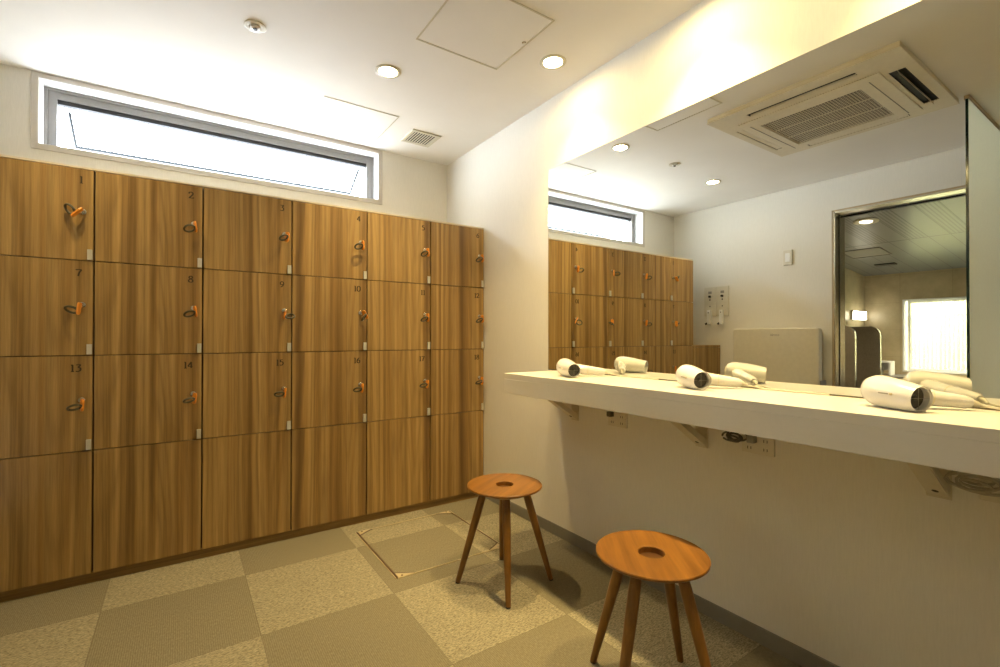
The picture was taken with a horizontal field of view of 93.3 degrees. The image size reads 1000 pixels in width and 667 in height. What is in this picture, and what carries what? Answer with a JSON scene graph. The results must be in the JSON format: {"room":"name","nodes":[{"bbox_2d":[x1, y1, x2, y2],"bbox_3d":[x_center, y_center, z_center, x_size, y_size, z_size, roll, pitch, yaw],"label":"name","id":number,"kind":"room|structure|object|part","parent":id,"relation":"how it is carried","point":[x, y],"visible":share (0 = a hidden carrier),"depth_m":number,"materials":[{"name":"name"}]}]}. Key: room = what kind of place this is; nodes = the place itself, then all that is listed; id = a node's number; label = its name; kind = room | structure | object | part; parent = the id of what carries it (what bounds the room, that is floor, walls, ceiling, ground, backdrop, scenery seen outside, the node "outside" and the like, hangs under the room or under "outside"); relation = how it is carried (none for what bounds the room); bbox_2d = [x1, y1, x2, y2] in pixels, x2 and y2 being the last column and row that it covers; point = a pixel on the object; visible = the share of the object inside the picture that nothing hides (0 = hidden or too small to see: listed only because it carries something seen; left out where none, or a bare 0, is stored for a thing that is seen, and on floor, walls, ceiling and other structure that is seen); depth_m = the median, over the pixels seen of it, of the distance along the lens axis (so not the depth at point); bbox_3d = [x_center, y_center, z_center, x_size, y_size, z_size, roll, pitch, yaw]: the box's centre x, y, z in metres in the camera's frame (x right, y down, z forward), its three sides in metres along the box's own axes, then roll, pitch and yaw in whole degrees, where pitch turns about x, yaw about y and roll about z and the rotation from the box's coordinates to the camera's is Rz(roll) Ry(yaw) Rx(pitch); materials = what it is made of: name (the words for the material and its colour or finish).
{"room":"changing room","nodes":[
{"label":"changing room","id":0,"kind":"room"},
{"bbox_2d":[0,63,446,221],"bbox_3d":[-1.726,-0.111,3.099,3.308,2.560,0.150,0,0,-34],"label":"wall","id":1,"kind":"structure","parent":0,"point":[411,187],"depth_m":3.07,"materials":[{"name":"white paint"}]},
{"bbox_2d":[31,71,381,204],"bbox_3d":[-1.815,-1.183,3.224,1.922,0.409,0.462,0,0,-34],"label":"window","id":2,"kind":"structure","parent":1,"relation":"in","point":[48,92],"depth_m":2.96,"materials":[{"name":"grey paint"}]},
{"bbox_3d":[-1.861,-1.215,3.292,1.746,0.184,0.297,0,0,-34],"label":"sash","id":3,"kind":"part","parent":2,"relation":"part of","materials":[{"name":"glass"}]},
{"bbox_2d":[0,0,702,164],"bbox_3d":[-0.359,-1.464,1.039,3.358,0.120,5.109,0,0,-34],"label":"ceiling","id":4,"kind":"structure","parent":0,"point":[200,54],"depth_m":2.38,"materials":[{"name":"paint"}]},
{"bbox_2d":[244,19,265,32],"bbox_3d":[-1.113,-1.389,2.143,0.092,0.017,0.092,0,0,-34],"label":"detector","id":5,"kind":"object","parent":4,"relation":"attached to","point":[255,26],"visible":1,"depth_m":2.13,"materials":[{"name":"white plastic"}]},
{"bbox_2d":[306,96,398,142],"bbox_3d":[-0.974,-1.389,3.095,0.465,0.003,0.483,0,0,-34],"label":"ceiling hatch","id":6,"kind":"object","parent":4,"relation":"attached to","point":[335,116],"visible":1,"depth_m":3.08,"materials":[{"name":"paint"}]},
{"bbox_2d":[375,64,400,78],"bbox_3d":[-0.595,-1.392,2.508,0.136,0.004,0.136,0,0,-34],"label":"recessed light","id":7,"kind":"object","parent":4,"relation":"in","point":[388,71],"visible":1,"depth_m":2.50,"materials":[{"name":"white plastic"}]},
{"bbox_2d":[401,129,440,147],"bbox_3d":[-0.562,-1.385,3.350,0.213,0.008,0.220,0,0,-34],"label":"ceiling vent","id":8,"kind":"object","parent":4,"relation":"in","point":[417,137],"visible":1,"depth_m":3.34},
{"bbox_2d":[416,0,554,69],"bbox_3d":[-0.078,-1.393,2.168,0.460,0.006,0.468,0,0,-34],"label":"ceiling hatch","id":9,"kind":"object","parent":4,"relation":"attached to","point":[487,33],"visible":1,"depth_m":2.16,"materials":[{"name":"paint"}]},
{"bbox_2d":[540,54,565,69],"bbox_3d":[0.272,-1.392,2.421,0.136,0.004,0.136,0,0,-34],"label":"recessed light","id":10,"kind":"object","parent":4,"relation":"in","point":[552,61],"visible":1,"depth_m":2.41,"materials":[{"name":"white"}]},
{"bbox_2d":[0,497,801,666],"bbox_3d":[-0.286,1.207,1.072,3.178,0.100,5.109,0,0,-34],"label":"floor","id":11,"kind":"structure","parent":0,"point":[319,599],"depth_m":1.96,"materials":[{"name":"carpet"}]},
{"bbox_2d":[0,154,95,591],"bbox_3d":[-2.205,0.171,2.321,0.374,1.885,0.577,0,0,-34],"label":"lockers","id":12,"kind":"object","parent":11,"relation":"on","point":[47,254],"visible":0.91,"depth_m":2.10,"materials":[{"name":"laminate"}]},
{"bbox_3d":[-2.056,0.828,2.095,0.369,0.568,0.018,0,0,-34],"label":"door","id":13,"kind":"part","parent":12,"relation":"part of","materials":[{"name":"laminate"}]},
{"bbox_3d":[-2.056,0.321,2.099,0.369,0.437,0.018,0,0,-34],"label":"door","id":14,"kind":"part","parent":12,"relation":"part of","materials":[{"name":"laminate"}]},
{"bbox_3d":[-2.055,-0.118,2.101,0.369,0.435,0.018,0,0,-34],"label":"door","id":15,"kind":"part","parent":12,"relation":"part of","materials":[{"name":"laminate"}]},
{"bbox_3d":[-2.055,-0.550,2.104,0.369,0.420,0.018,0,0,-34],"label":"door","id":16,"kind":"part","parent":12,"relation":"part of","materials":[{"name":"laminate"}]},
{"bbox_3d":[-2.209,-0.767,2.334,0.374,0.009,0.561,0,0,-34],"label":"panel","id":17,"kind":"part","parent":12,"relation":"part of","materials":[{"name":"brown wood"}]},
{"bbox_2d":[64,302,82,314],"bbox_3d":[-1.937,-0.113,2.139,0.065,0.056,0.047,0,0,-34],"label":"key","id":18,"kind":"object","parent":12,"relation":"in","point":[79,305],"visible":1,"depth_m":2.13,"materials":[{"name":"orange plastic"}]},
{"bbox_2d":[64,203,83,216],"bbox_3d":[-1.935,-0.557,2.140,0.070,0.060,0.046,0,0,-34],"label":"key","id":19,"kind":"object","parent":12,"relation":"in","point":[79,210],"visible":1,"depth_m":2.13,"materials":[{"name":"orange plastic"}]},
{"bbox_2d":[66,399,84,410],"bbox_3d":[-1.915,0.326,2.128,0.046,0.056,0.066,0,0,25],"label":"key","id":20,"kind":"object","parent":12,"relation":"in","point":[82,401],"visible":1,"depth_m":2.14,"materials":[{"name":"orange plastic"}]},
{"bbox_3d":[-1.904,0.514,2.183,0.019,0.047,0.011,0,0,-34],"label":"door stop plate","id":21,"kind":"part","parent":12,"relation":"part of","materials":[{"name":"metal"}]},
{"bbox_3d":[-1.903,0.073,2.185,0.019,0.047,0.011,0,0,-34],"label":"door stop plate","id":22,"kind":"part","parent":12,"relation":"part of","materials":[{"name":"metal"}]},
{"bbox_3d":[-1.903,-0.366,2.188,0.019,0.047,0.011,0,0,-34],"label":"door stop plate","id":23,"kind":"part","parent":12,"relation":"part of","materials":[{"name":"metal"}]},
{"bbox_2d":[93,169,202,572],"bbox_3d":[-1.871,0.173,2.547,0.428,1.885,0.577,0,0,-34],"label":"lockers","id":24,"kind":"object","parent":11,"relation":"on","point":[148,355],"visible":0.9,"depth_m":2.31,"materials":[{"name":"laminate"}]},
{"bbox_3d":[-1.722,0.830,2.321,0.423,0.568,0.018,0,0,-34],"label":"door","id":25,"kind":"part","parent":24,"relation":"part of","materials":[{"name":"laminate"}]},
{"bbox_3d":[-1.722,0.323,2.324,0.423,0.437,0.018,0,0,-34],"label":"door","id":26,"kind":"part","parent":24,"relation":"part of","materials":[{"name":"laminate"}]},
{"bbox_3d":[-1.722,-0.117,2.327,0.423,0.435,0.018,0,0,-34],"label":"door","id":27,"kind":"part","parent":24,"relation":"part of","materials":[{"name":"laminate"}]},
{"bbox_3d":[-1.721,-0.548,2.329,0.423,0.420,0.018,0,0,-34],"label":"door","id":28,"kind":"part","parent":24,"relation":"part of","materials":[{"name":"laminate"}]},
{"bbox_3d":[-1.875,-0.765,2.559,0.428,0.009,0.561,0,0,-34],"label":"panel","id":29,"kind":"part","parent":24,"relation":"part of","materials":[{"name":"brown wood"}]},
{"bbox_2d":[182,393,196,403],"bbox_3d":[-1.557,0.329,2.369,0.047,0.057,0.067,0,0,22],"label":"key","id":30,"kind":"object","parent":24,"relation":"in","point":[194,395],"visible":1,"depth_m":2.38,"materials":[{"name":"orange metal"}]},
{"bbox_2d":[183,221,197,232],"bbox_3d":[-1.562,-0.540,2.377,0.045,0.059,0.062,0,0,32],"label":"key","id":31,"kind":"object","parent":24,"relation":"in","point":[194,224],"visible":1,"depth_m":2.38,"materials":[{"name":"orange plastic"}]},
{"bbox_2d":[183,306,197,317],"bbox_3d":[-1.559,-0.110,2.373,0.044,0.059,0.063,0,0,26],"label":"key","id":32,"kind":"object","parent":24,"relation":"in","point":[194,310],"visible":1,"depth_m":2.38,"materials":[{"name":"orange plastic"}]},
{"bbox_3d":[-1.547,0.516,2.423,0.019,0.047,0.011,0,0,-34],"label":"door stop plate","id":33,"kind":"part","parent":24,"relation":"part of","materials":[{"name":"metal"}]},
{"bbox_3d":[-1.547,0.075,2.426,0.019,0.047,0.011,0,0,-34],"label":"door stop plate","id":34,"kind":"part","parent":24,"relation":"part of","materials":[{"name":"metal"}]},
{"bbox_3d":[-1.547,-0.364,2.429,0.019,0.047,0.011,0,0,-34],"label":"door stop plate","id":35,"kind":"part","parent":24,"relation":"part of","materials":[{"name":"metal"}]},
{"bbox_2d":[0,492,478,602],"bbox_3d":[-1.388,1.141,2.588,2.988,0.050,0.059,0,0,-34],"label":"plinth","id":36,"kind":"object","parent":11,"relation":"on","point":[14,594],"visible":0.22,"depth_m":2.46,"materials":[{"name":"laminate"}]},
{"bbox_2d":[201,185,291,548],"bbox_3d":[-1.516,0.174,2.787,0.426,1.885,0.577,0,0,-34],"label":"lockers","id":37,"kind":"object","parent":11,"relation":"on","point":[246,267],"visible":0.99,"depth_m":2.55,"materials":[{"name":"laminate"}]},
{"bbox_3d":[-1.367,0.832,2.561,0.422,0.568,0.018,0,0,-34],"label":"door","id":38,"kind":"part","parent":37,"relation":"part of","materials":[{"name":"laminate"}]},
{"bbox_3d":[-1.366,0.325,2.564,0.422,0.437,0.018,0,0,-34],"label":"door","id":39,"kind":"part","parent":37,"relation":"part of","materials":[{"name":"laminate"}]},
{"bbox_3d":[-1.366,-0.115,2.567,0.422,0.435,0.018,0,0,-34],"label":"door","id":40,"kind":"part","parent":37,"relation":"part of","materials":[{"name":"laminate"}]},
{"bbox_3d":[-1.519,-0.763,2.799,0.426,0.009,0.561,0,0,-34],"label":"panel","id":41,"kind":"part","parent":37,"relation":"part of","materials":[{"name":"brown wood"}]},
{"bbox_3d":[-1.365,-0.546,2.570,0.422,0.420,0.018,0,0,-34],"label":"door","id":42,"kind":"part","parent":37,"relation":"part of","materials":[{"name":"laminate"}]},
{"bbox_2d":[274,387,286,397],"bbox_3d":[-1.217,0.330,2.610,0.064,0.056,0.050,0,0,-34],"label":"key","id":43,"kind":"object","parent":37,"relation":"in","point":[285,389],"visible":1,"depth_m":2.61,"materials":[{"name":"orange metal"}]},
{"bbox_2d":[279,232,289,241],"bbox_3d":[-1.196,-0.539,2.615,0.047,0.057,0.067,0,0,13],"label":"key","id":44,"kind":"object","parent":37,"relation":"in","point":[286,234],"visible":1,"depth_m":2.63,"materials":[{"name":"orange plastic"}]},
{"bbox_3d":[-1.192,0.518,2.663,0.019,0.047,0.011,0,0,-34],"label":"door stop plate","id":45,"kind":"part","parent":37,"relation":"part of","materials":[{"name":"metal"}]},
{"bbox_3d":[-1.192,0.077,2.665,0.019,0.047,0.011,0,0,-34],"label":"door stop plate","id":46,"kind":"part","parent":37,"relation":"part of","materials":[{"name":"metal"}]},
{"bbox_3d":[-1.192,-0.362,2.668,0.019,0.047,0.011,0,0,-34],"label":"door stop plate","id":47,"kind":"part","parent":37,"relation":"part of","materials":[{"name":"metal"}]},
{"bbox_2d":[284,309,295,318],"bbox_3d":[-1.185,-0.108,2.655,0.062,0.057,0.048,0,0,-34],"label":"key","id":48,"kind":"object","parent":37,"relation":"attached to","point":[285,310],"visible":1,"depth_m":2.64,"materials":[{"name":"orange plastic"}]},
{"bbox_2d":[290,199,366,529],"bbox_3d":[-1.159,0.176,3.027,0.431,1.885,0.577,0,0,-34],"label":"lockers","id":49,"kind":"object","parent":11,"relation":"on","point":[329,275],"visible":0.92,"depth_m":2.79,"materials":[{"name":"laminate"}]},
{"bbox_3d":[-1.010,0.833,2.801,0.426,0.568,0.018,0,0,-34],"label":"door","id":50,"kind":"part","parent":49,"relation":"part of","materials":[{"name":"laminate"}]},
{"bbox_3d":[-1.009,0.327,2.805,0.426,0.437,0.018,0,0,-34],"label":"door","id":51,"kind":"part","parent":49,"relation":"part of","materials":[{"name":"laminate"}]},
{"bbox_3d":[-1.009,-0.113,2.808,0.426,0.435,0.018,0,0,-34],"label":"door","id":52,"kind":"part","parent":49,"relation":"part of","materials":[{"name":"laminate"}]},
{"bbox_3d":[-1.162,-0.762,3.040,0.431,0.009,0.561,0,0,-34],"label":"panel","id":53,"kind":"part","parent":49,"relation":"part of","materials":[{"name":"brown wood"}]},
{"bbox_3d":[-1.008,-0.544,2.810,0.426,0.420,0.018,0,0,-34],"label":"door","id":54,"kind":"part","parent":49,"relation":"part of","materials":[{"name":"laminate"}]},
{"bbox_2d":[353,383,363,392],"bbox_3d":[-0.858,0.332,2.852,0.062,0.056,0.050,0,0,-34],"label":"key","id":55,"kind":"object","parent":49,"relation":"in","point":[361,384],"visible":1,"depth_m":2.86,"materials":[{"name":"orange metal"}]},
{"bbox_2d":[354,241,364,249],"bbox_3d":[-0.853,-0.537,2.857,0.046,0.056,0.062,0,0,42],"label":"key","id":56,"kind":"object","parent":49,"relation":"in","point":[362,242],"visible":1,"depth_m":2.86,"materials":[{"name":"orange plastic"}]},
{"bbox_3d":[-0.833,0.079,2.908,0.019,0.047,0.011,0,0,-34],"label":"door stop plate","id":57,"kind":"part","parent":49,"relation":"part of","materials":[{"name":"metal"}]},
{"bbox_3d":[-0.833,-0.360,2.910,0.019,0.047,0.011,0,0,-34],"label":"door stop plate","id":58,"kind":"part","parent":49,"relation":"part of","materials":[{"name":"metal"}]},
{"bbox_2d":[361,310,368,320],"bbox_3d":[-0.821,-0.108,2.867,0.046,0.070,0.065,0,0,-22],"label":"key","id":59,"kind":"object","parent":49,"relation":"attached to","point":[363,312],"visible":1,"depth_m":2.87,"materials":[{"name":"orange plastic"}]},
{"bbox_2d":[366,210,429,513],"bbox_3d":[-0.800,0.178,3.269,0.429,1.885,0.577,0,0,-34],"label":"lockers","id":60,"kind":"object","parent":11,"relation":"on","point":[398,276],"visible":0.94,"depth_m":3.03,"materials":[{"name":"laminate"}]},
{"bbox_3d":[-0.651,0.835,3.043,0.424,0.568,0.018,0,0,-34],"label":"door","id":61,"kind":"part","parent":60,"relation":"part of","materials":[{"name":"laminate"}]},
{"bbox_3d":[-0.651,0.329,3.046,0.424,0.437,0.018,0,0,-34],"label":"door","id":62,"kind":"part","parent":60,"relation":"part of","materials":[{"name":"laminate"}]},
{"bbox_3d":[-0.804,-0.760,3.282,0.429,0.009,0.561,0,0,-34],"label":"panel","id":63,"kind":"part","parent":60,"relation":"part of","materials":[{"name":"brown wood"}]},
{"bbox_3d":[-0.651,-0.111,3.049,0.424,0.435,0.018,0,0,-34],"label":"door","id":64,"kind":"part","parent":60,"relation":"part of","materials":[{"name":"laminate"}]},
{"bbox_3d":[-0.650,-0.543,3.052,0.424,0.420,0.018,0,0,-34],"label":"door","id":65,"kind":"part","parent":60,"relation":"part of","materials":[{"name":"laminate"}]},
{"bbox_2d":[420,380,428,387],"bbox_3d":[-0.497,0.334,3.091,0.046,0.056,0.066,0,0,42],"label":"key","id":66,"kind":"object","parent":60,"relation":"in","point":[426,381],"visible":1,"depth_m":3.10,"materials":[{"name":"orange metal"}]},
{"bbox_2d":[421,313,429,321],"bbox_3d":[-0.493,-0.105,3.096,0.045,0.057,0.062,0,0,37],"label":"key","id":67,"kind":"object","parent":60,"relation":"in","point":[426,314],"visible":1,"depth_m":3.10,"materials":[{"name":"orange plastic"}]},
{"bbox_2d":[421,248,429,256],"bbox_3d":[-0.493,-0.535,3.099,0.045,0.057,0.062,0,0,37],"label":"key","id":68,"kind":"object","parent":60,"relation":"in","point":[426,249],"visible":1,"depth_m":3.11,"materials":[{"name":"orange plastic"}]},
{"bbox_2d":[356,511,498,578],"bbox_3d":[-0.412,1.165,2.671,0.623,0.005,0.638,0,0,-34],"label":"floor hatch","id":69,"kind":"object","parent":11,"relation":"on","point":[413,546],"visible":0.88,"depth_m":2.62,"materials":[{"name":"carpet"}]},
{"bbox_3d":[-0.462,1.161,2.284,0.081,0.002,0.046,0,0,-34],"label":"corner plate","id":70,"kind":"part","parent":69,"relation":"part of","materials":[{"name":"gold metal"}]},
{"bbox_2d":[429,220,483,500],"bbox_3d":[-0.446,0.180,3.508,0.422,1.885,0.577,0,0,-34],"label":"lockers","id":71,"kind":"object","parent":11,"relation":"on","point":[456,284],"visible":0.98,"depth_m":3.27,"materials":[{"name":"laminate"}]},
{"bbox_3d":[-0.297,0.837,3.282,0.417,0.568,0.018,0,0,-34],"label":"door","id":72,"kind":"part","parent":71,"relation":"part of","materials":[{"name":"laminate"}]},
{"bbox_3d":[-0.297,0.331,3.285,0.417,0.437,0.018,0,0,-34],"label":"door","id":73,"kind":"part","parent":71,"relation":"part of","materials":[{"name":"laminate"}]},
{"bbox_3d":[-0.450,-0.758,3.521,0.422,0.009,0.561,0,0,-34],"label":"panel","id":74,"kind":"part","parent":71,"relation":"part of","materials":[{"name":"brown wood"}]},
{"bbox_3d":[-0.296,-0.109,3.288,0.417,0.435,0.018,0,0,-34],"label":"door","id":75,"kind":"part","parent":71,"relation":"part of","materials":[{"name":"laminate"}]},
{"bbox_3d":[-0.296,-0.541,3.291,0.417,0.420,0.018,0,0,-34],"label":"door","id":76,"kind":"part","parent":71,"relation":"part of","materials":[{"name":"laminate"}]},
{"bbox_2d":[475,377,483,384],"bbox_3d":[-0.146,0.335,3.329,0.046,0.056,0.063,0,-1,43],"label":"key","id":77,"kind":"object","parent":71,"relation":"attached to","point":[481,378],"visible":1,"depth_m":3.33,"materials":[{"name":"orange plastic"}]},
{"bbox_2d":[476,254,483,261],"bbox_3d":[-0.144,-0.533,3.336,0.045,0.057,0.062,0,-1,44],"label":"key","id":78,"kind":"object","parent":71,"relation":"attached to","point":[482,255],"visible":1,"depth_m":3.34,"materials":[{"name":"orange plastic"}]},
{"bbox_2d":[476,315,483,322],"bbox_3d":[-0.143,-0.103,3.333,0.045,0.057,0.062,0,0,41],"label":"key","id":79,"kind":"object","parent":71,"relation":"attached to","point":[481,316],"visible":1,"depth_m":3.34,"materials":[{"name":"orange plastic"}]},
{"bbox_2d":[456,473,552,608],"bbox_3d":[0.022,0.936,2.219,0.351,0.456,0.351,0,-1,44],"label":"round stool","id":80,"kind":"object","parent":11,"relation":"on","point":[504,487],"visible":1,"depth_m":2.19,"materials":[{"name":"brown wood"}]},
{"bbox_3d":[-0.134,0.948,2.209,0.148,0.429,0.037,0,0,-4],"label":"leg","id":81,"kind":"part","parent":80,"relation":"part of","materials":[{"name":"brown wood"}]},
{"bbox_3d":[0.012,0.949,2.375,0.037,0.429,0.148,0,0,-4],"label":"leg","id":82,"kind":"part","parent":80,"relation":"part of","materials":[{"name":"brown wood"}]},
{"bbox_3d":[0.022,0.726,2.220,0.351,0.034,0.351,0,0,27],"label":"seat","id":83,"kind":"part","parent":80,"relation":"part of","materials":[{"name":"brown wood"}]},
{"bbox_3d":[0.031,0.947,2.063,0.037,0.429,0.148,0,0,-4],"label":"leg","id":84,"kind":"part","parent":80,"relation":"part of","materials":[{"name":"brown wood"}]},
{"bbox_3d":[0.178,0.949,2.228,0.148,0.429,0.037,0,0,-4],"label":"leg","id":85,"kind":"part","parent":80,"relation":"part of","materials":[{"name":"brown wood"}]},
{"bbox_2d":[590,530,711,666],"bbox_3d":[0.488,0.932,1.518,0.351,0.456,0.351,0,0,2],"label":"round stool","id":86,"kind":"object","parent":11,"relation":"on","point":[652,556],"visible":1,"depth_m":1.48,"materials":[{"name":"brown wood"}]},
{"bbox_3d":[0.375,0.945,1.626,0.148,0.429,0.037,0,-1,44],"label":"leg","id":87,"kind":"part","parent":86,"relation":"part of","materials":[{"name":"brown wood"}]},
{"bbox_3d":[0.379,0.943,1.405,0.037,0.429,0.148,0,-1,44],"label":"leg","id":88,"kind":"part","parent":86,"relation":"part of","materials":[{"name":"brown wood"}]},
{"bbox_3d":[0.488,0.721,1.519,0.351,0.034,0.351,0,0,4],"label":"seat","id":89,"kind":"part","parent":86,"relation":"part of","materials":[{"name":"brown wood"}]},
{"bbox_3d":[0.596,0.945,1.630,0.037,0.429,0.148,0,-1,44],"label":"leg","id":90,"kind":"part","parent":86,"relation":"part of","materials":[{"name":"brown wood"}]},
{"bbox_3d":[0.600,0.944,1.409,0.148,0.429,0.037,0,-1,44],"label":"leg","id":91,"kind":"part","parent":86,"relation":"part of","materials":[{"name":"brown wood"}]},
{"bbox_2d":[447,0,999,666],"bbox_3d":[0.928,-0.116,1.989,0.150,2.560,4.959,0,0,-34],"label":"wall","id":92,"kind":"structure","parent":0,"point":[846,558],"depth_m":1.88,"materials":[{"name":"white paint"}]},
{"bbox_2d":[548,400,578,420],"bbox_3d":[0.308,0.389,2.534,0.264,0.179,0.056,0,0,-34],"label":"bracket","id":93,"kind":"object","parent":92,"relation":"attached to","point":[574,413],"visible":0.67,"depth_m":2.56,"materials":[{"name":"white metal"}]},
{"bbox_3d":[0.416,0.391,2.606,0.004,0.177,0.056,0,0,-34],"label":"wall plate","id":94,"kind":"part","parent":93,"relation":"part of","materials":[{"name":"beige paint"}]},
{"bbox_2d":[608,411,627,428],"bbox_3d":[0.585,0.426,2.347,0.013,0.076,0.120,0,0,-34],"label":"wall socket","id":95,"kind":"object","parent":92,"relation":"attached to","point":[619,419],"visible":0.76,"depth_m":2.33,"materials":[{"name":"white plastic"}]},
{"bbox_2d":[607,411,613,416],"bbox_3d":[0.552,0.404,2.361,0.028,0.024,0.026,0,0,-34],"label":"plug","id":96,"kind":"object","parent":95,"relation":"attached to","point":[609,413],"visible":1,"depth_m":2.35,"materials":[{"name":"black plastic"}]},
{"bbox_2d":[486,497,839,666],"bbox_3d":[1.060,1.131,1.641,0.009,0.062,4.247,0,0,-34],"label":"baseboard","id":97,"kind":"structure","parent":92,"relation":"attached to","point":[785,648],"depth_m":1.86,"materials":[{"name":"grey plastic"}]},
{"bbox_2d":[670,421,707,448],"bbox_3d":[0.736,0.385,1.899,0.264,0.179,0.056,0,0,-34],"label":"bracket","id":98,"kind":"object","parent":92,"relation":"attached to","point":[699,435],"visible":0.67,"depth_m":1.93,"materials":[{"name":"white metal"}]},
{"bbox_3d":[0.844,0.387,1.972,0.004,0.177,0.056,0,0,-34],"label":"wall plate","id":99,"kind":"part","parent":98,"relation":"part of","materials":[{"name":"beige paint"}]},
{"bbox_2d":[504,370,999,478],"bbox_3d":[1.067,0.259,1.322,0.361,0.105,3.200,0,0,-34],"label":"countertop","id":100,"kind":"structure","parent":92,"relation":"attached to","point":[967,440],"depth_m":1.35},
{"bbox_2d":[556,358,658,379],"bbox_3d":[0.507,0.168,2.280,0.477,0.088,0.179,0,0,12],"label":"hair dryer","id":101,"kind":"object","parent":100,"relation":"on","point":[565,367],"visible":1,"depth_m":2.31,"materials":[{"name":"white plastic"}]},
{"bbox_3d":[0.433,0.178,2.353,0.180,0.061,0.051,0,0,7],"label":"handle","id":102,"kind":"part","parent":101,"relation":"part of","materials":[{"name":"white plastic"}]},
{"bbox_3d":[0.639,0.204,2.249,0.028,0.015,0.264,0,-1,-42],"label":"cord","id":103,"kind":"part","parent":101,"relation":"part of","materials":[{"name":"beige plastic"}]},
{"bbox_2d":[675,365,828,394],"bbox_3d":[0.903,0.165,1.735,0.483,0.089,0.162,0,0,20],"label":"hair dryer","id":104,"kind":"object","parent":100,"relation":"on","point":[689,376],"visible":1,"depth_m":1.77,"materials":[{"name":"white plastic"}]},
{"bbox_3d":[0.832,0.175,1.810,0.174,0.061,0.051,0,0,17],"label":"handle","id":105,"kind":"part","parent":104,"relation":"part of","materials":[{"name":"white plastic"}]},
{"bbox_3d":[1.024,0.201,1.683,0.021,0.015,0.263,0,0,-40],"label":"cord","id":106,"kind":"part","parent":104,"relation":"part of","materials":[{"name":"beige plastic"}]},
{"bbox_2d":[860,375,999,411],"bbox_3d":[1.244,0.162,1.204,0.509,0.089,0.157,0,0,28],"label":"hair dryer","id":107,"kind":"object","parent":100,"relation":"on","point":[878,390],"visible":1,"depth_m":1.26,"materials":[{"name":"white plastic"}]},
{"bbox_3d":[1.179,0.172,1.296,0.184,0.061,0.051,0,0,22],"label":"handle","id":108,"kind":"part","parent":107,"relation":"part of","materials":[{"name":"white plastic"}]},
{"bbox_3d":[1.375,0.197,1.162,0.023,0.015,0.263,0,0,-40],"label":"cord","id":109,"kind":"part","parent":107,"relation":"part of","materials":[{"name":"beige plastic"}]},
{"bbox_2d":[742,434,774,456],"bbox_3d":[0.971,0.415,1.775,0.013,0.076,0.120,0,0,-34],"label":"wall socket","id":110,"kind":"object","parent":92,"relation":"attached to","point":[764,446],"visible":0.64,"depth_m":1.76,"materials":[{"name":"white plastic"}]},
{"bbox_2d":[721,431,746,442],"bbox_3d":[0.905,0.396,1.820,0.043,0.049,0.090,0,0,-34],"label":"bundle","id":111,"kind":"object","parent":110,"relation":"attached to","point":[729,436],"visible":0.91,"depth_m":1.81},
{"bbox_2d":[747,435,756,443],"bbox_3d":[0.947,0.397,1.774,0.030,0.028,0.026,0,0,-34],"label":"plug","id":112,"kind":"object","parent":110,"relation":"attached to","point":[751,439],"visible":0.86,"depth_m":1.76,"materials":[{"name":"grey plastic"}]},
{"bbox_2d":[548,0,999,410],"bbox_3d":[1.158,-0.387,1.513,0.004,1.188,3.110,0,0,-34],"label":"wall mirror","id":113,"kind":"object","parent":92,"relation":"attached to","point":[826,220],"visible":1,"depth_m":1.63,"materials":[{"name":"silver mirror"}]},
{"bbox_2d":[906,462,951,500],"bbox_3d":[1.153,0.382,1.282,0.264,0.179,0.056,0,0,-34],"label":"bracket","id":114,"kind":"object","parent":92,"relation":"attached to","point":[931,479],"visible":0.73,"depth_m":1.30,"materials":[{"name":"white metal"}]},
{"bbox_3d":[1.260,0.383,1.355,0.004,0.177,0.056,0,0,-34],"label":"wall plate","id":115,"kind":"part","parent":114,"relation":"part of","materials":[{"name":"beige paint"}]},
{"bbox_2d":[943,470,999,496],"bbox_3d":[1.268,0.397,1.253,0.043,0.064,0.133,0,0,-34],"label":"bundle","id":116,"kind":"object","parent":114,"relation":"attached to","point":[965,477],"visible":0.94,"depth_m":1.25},
{"bbox_2d":[979,477,999,503],"bbox_3d":[1.355,0.412,1.207,0.012,0.076,0.180,0,0,-34],"label":"wall socket","id":117,"kind":"object","parent":92,"relation":"attached to","point":[982,497],"visible":0.47,"depth_m":1.26,"materials":[{"name":"white plastic"}]}
]}

